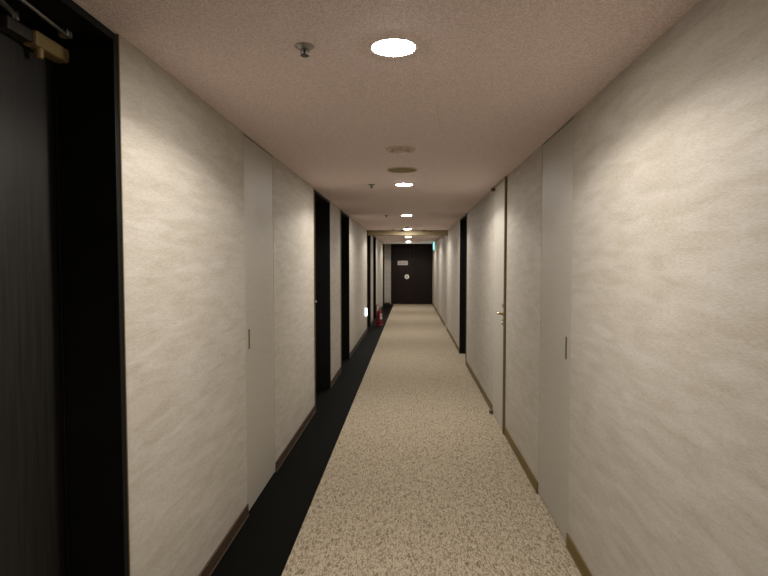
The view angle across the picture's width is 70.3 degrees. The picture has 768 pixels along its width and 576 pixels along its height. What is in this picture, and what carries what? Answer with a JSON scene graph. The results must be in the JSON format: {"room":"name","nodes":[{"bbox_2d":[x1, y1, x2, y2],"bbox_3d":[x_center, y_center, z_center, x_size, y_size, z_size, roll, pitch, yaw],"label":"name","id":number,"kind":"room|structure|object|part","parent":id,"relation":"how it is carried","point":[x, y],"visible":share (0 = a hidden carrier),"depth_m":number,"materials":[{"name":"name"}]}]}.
{"room":"hotel corridor","nodes":[
{"label":"hotel corridor","id":0,"kind":"room"},
{"bbox_2d":[73,0,382,575],"bbox_3d":[-0.716,-0.013,9.328,0.260,2.416,24.950,0,2,3],"label":"wall","id":1,"kind":"structure","parent":0,"point":[183,166],"depth_m":2.61,"materials":[{"name":"beige paint"}]},
{"bbox_2d":[0,0,129,575],"bbox_3d":[-1.088,0.335,1.454,0.270,2.405,1.081,0,2,3],"label":"door","id":2,"kind":"structure","parent":1,"relation":"in","point":[64,484],"depth_m":1.89,"materials":[{"name":"black paint"}]},
{"bbox_3d":[-1.088,-0.829,1.591,0.100,0.032,0.430,0,2,-3],"label":"closer arm","id":3,"kind":"part","parent":2,"relation":"part of","materials":[{"name":"grey metal"}]},
{"bbox_3d":[-1.116,-0.758,1.764,0.026,0.030,0.026,0,2,3],"label":"valve knob","id":4,"kind":"part","parent":2,"relation":"part of","materials":[{"name":"beige paint"}]},
{"bbox_2d":[243,135,274,509],"bbox_3d":[-0.882,0.230,3.783,0.062,2.412,0.724,0,2,3],"label":"door","id":5,"kind":"structure","parent":1,"relation":"in","point":[258,182],"depth_m":3.74,"materials":[{"name":"grey"}]},
{"bbox_2d":[198,302,384,575],"bbox_3d":[-0.580,1.154,9.373,0.012,0.080,24.950,0,2,3],"label":"baseboard","id":6,"kind":"structure","parent":1,"relation":"attached to","point":[212,563],"depth_m":3.36,"materials":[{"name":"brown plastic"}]},
{"bbox_2d":[314,189,330,404],"bbox_3d":[-0.848,0.118,6.434,0.270,2.405,1.122,0,2,3],"label":"door","id":7,"kind":"structure","parent":1,"relation":"in","point":[322,304],"depth_m":6.95,"materials":[{"name":"black paint"}]},
{"bbox_2d":[340,210,349,370],"bbox_3d":[-0.742,0.023,8.640,0.270,2.405,1.082,0,2,3],"label":"door","id":8,"kind":"structure","parent":1,"relation":"in","point":[344,218],"depth_m":9.13,"materials":[{"name":"black paint"}]},
{"bbox_2d":[367,231,370,330],"bbox_3d":[-0.505,-0.191,13.559,0.270,2.405,1.082,0,2,3],"label":"door","id":9,"kind":"structure","parent":1,"relation":"in","point":[368,237],"depth_m":14.06,"materials":[{"name":"black paint"}]},
{"bbox_2d":[373,236,375,320],"bbox_3d":[-0.400,-0.286,15.740,0.270,2.405,1.112,0,2,3],"label":"door","id":10,"kind":"structure","parent":1,"relation":"in","point":[374,237],"depth_m":16.23,"materials":[{"name":"black paint"}]},
{"bbox_3d":[-0.401,-0.283,15.740,0.268,2.400,1.098,0,2,3],"label":"frame","id":11,"kind":"part","parent":10,"relation":"part of","materials":[{"name":"black paint"}]},
{"bbox_2d":[383,244,383,304],"bbox_3d":[-0.143,-0.517,21.079,0.270,2.405,1.012,0,2,3],"label":"door","id":12,"kind":"structure","parent":1,"relation":"in","point":[383,244],"depth_m":21.54,"materials":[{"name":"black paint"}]},
{"bbox_2d":[77,0,699,241],"bbox_3d":[0.384,-1.274,9.371,2.448,0.100,25.250,0,2,3],"label":"ceiling","id":13,"kind":"structure","parent":0,"point":[487,83],"depth_m":2.36,"materials":[{"name":"white paint"}]},
{"bbox_2d":[295,42,313,57],"bbox_3d":[-0.296,-0.887,2.040,0.072,0.036,0.072,0,2,3],"label":"sprinkler head","id":14,"kind":"object","parent":13,"relation":"attached to","point":[305,47],"visible":1,"depth_m":2.03},
{"bbox_2d":[369,37,418,56],"bbox_3d":[0.037,-0.902,2.053,0.188,0.007,0.188,0,2,3],"label":"recessed light","id":15,"kind":"object","parent":13,"relation":"in","point":[390,46],"visible":1,"depth_m":2.04,"materials":[{"name":"white"}]},
{"bbox_2d":[386,146,415,153],"bbox_3d":[0.118,-0.970,3.870,0.214,0.030,0.214,0,2,3],"label":"smoke detector","id":16,"kind":"object","parent":13,"relation":"attached to","point":[395,149],"visible":1,"depth_m":3.83,"materials":[{"name":"beige plastic"}]},
{"bbox_2d":[386,167,417,172],"bbox_3d":[0.157,-1.017,4.708,0.274,0.008,0.274,0,2,3],"label":"ceiling speaker","id":17,"kind":"object","parent":13,"relation":"attached to","point":[394,169],"visible":1,"depth_m":4.70,"materials":[{"name":"beige metal"}]},
{"bbox_2d":[388,168,415,171],"bbox_3d":[0.157,-1.017,4.708,0.244,0.004,0.244,0,2,3],"label":"grille","id":18,"kind":"object","parent":17,"relation":"attached to","point":[389,169],"depth_m":4.69,"materials":[{"name":"beige metal"}]},
{"bbox_2d":[395,183,412,185],"bbox_3d":[0.207,-1.056,5.586,0.188,0.007,0.188,0,2,3],"label":"recessed light","id":19,"kind":"object","parent":13,"relation":"in","point":[399,184],"visible":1,"depth_m":5.55,"materials":[{"name":"white"}]},
{"bbox_2d":[367,230,447,235],"bbox_3d":[0.566,-1.330,13.153,1.926,0.115,0.180,0,2,3],"label":"trim","id":20,"kind":"structure","parent":13,"relation":"attached to","point":[370,232],"depth_m":13.07,"materials":[{"name":"brown paint"}]},
{"bbox_2d":[211,304,581,575],"bbox_3d":[0.384,1.240,9.480,2.448,0.100,25.250,0,2,3],"label":"floor","id":21,"kind":"structure","parent":0,"point":[419,478],"depth_m":3.93,"materials":[{"name":"beige carpet"}]},
{"bbox_2d":[376,304,382,325],"bbox_3d":[-0.117,0.698,14.266,0.193,0.567,0.192,0,2,3],"label":"stand","id":22,"kind":"object","parent":21,"relation":"on","point":[377,304],"visible":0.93,"depth_m":14.27,"materials":[{"name":"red metal"}]},
{"bbox_2d":[377,307,382,324],"bbox_3d":[-0.109,0.707,14.257,0.140,0.495,0.163,-2,3,-38],"label":"fire extinguisher","id":23,"kind":"object","parent":22,"relation":"on","point":[379,312],"visible":1,"depth_m":14.22,"materials":[{"name":"red metal"}]},
{"bbox_2d":[384,244,432,303],"bbox_3d":[0.984,-0.558,21.874,2.448,2.416,0.300,0,2,3],"label":"wall","id":24,"kind":"structure","parent":0,"point":[387,247],"depth_m":21.75,"materials":[{"name":"beige paint"}]},
{"bbox_2d":[391,244,431,304],"bbox_3d":[1.107,-0.550,21.794,1.643,2.407,0.210,0,2,3],"label":"door","id":25,"kind":"structure","parent":24,"relation":"in","point":[417,289],"depth_m":21.75,"materials":[{"name":"black paint"}]},
{"bbox_2d":[398,261,407,264],"bbox_3d":[0.747,-0.999,21.739,0.400,0.170,0.010,0,2,3],"label":"name plate","id":26,"kind":"object","parent":25,"relation":"attached to","point":[399,262],"visible":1,"depth_m":21.74,"materials":[{"name":"beige"}]},
{"bbox_2d":[433,0,767,575],"bbox_3d":[1.470,-0.008,9.223,0.260,2.416,24.950,0,2,3],"label":"wall","id":27,"kind":"structure","parent":0,"point":[668,429],"depth_m":1.95,"materials":[{"name":"beige paint"}]},
{"bbox_2d":[383,242,432,243],"bbox_3d":[0.912,-1.677,20.336,1.926,0.045,0.120,0,2,3],"label":"trim","id":28,"kind":"structure","parent":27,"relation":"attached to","point":[383,242],"depth_m":20.28,"materials":[{"name":"grey paint"}]},
{"bbox_2d":[445,235,446,326],"bbox_3d":[1.582,-0.198,13.654,0.062,2.412,0.779,0,2,3],"label":"door","id":29,"kind":"structure","parent":27,"relation":"in","point":[445,235],"depth_m":13.67,"materials":[{"name":"grey wood"}]},
{"bbox_2d":[459,213,466,364],"bbox_3d":[1.461,-0.001,9.189,0.270,2.405,1.132,0,2,3],"label":"door","id":30,"kind":"structure","parent":27,"relation":"in","point":[463,221],"depth_m":9.72,"materials":[{"name":"black paint"}]},
{"bbox_2d":[489,177,506,433],"bbox_3d":[1.155,0.158,5.460,0.126,2.412,0.744,0,2,3],"label":"door","id":31,"kind":"structure","parent":27,"relation":"in","point":[500,192],"depth_m":5.38,"materials":[{"name":"grey wood"}]},
{"bbox_2d":[432,302,592,575],"bbox_3d":[1.334,1.158,9.280,0.012,0.080,24.950,0,2,3],"label":"baseboard","id":32,"kind":"structure","parent":27,"relation":"attached to","point":[574,553],"depth_m":4.18,"materials":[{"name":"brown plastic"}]},
{"bbox_2d":[538,118,573,539],"bbox_3d":[1.088,0.247,3.396,0.062,2.412,0.719,0,2,3],"label":"door","id":33,"kind":"structure","parent":27,"relation":"in","point":[558,152],"depth_m":3.34,"materials":[{"name":"grey"}]},
{"bbox_3d":[1.046,0.344,3.131,0.004,0.130,0.022,0,2,3],"label":"recessed pull","id":34,"kind":"part","parent":33,"relation":"part of","materials":[{"name":"brown"}]}
]}

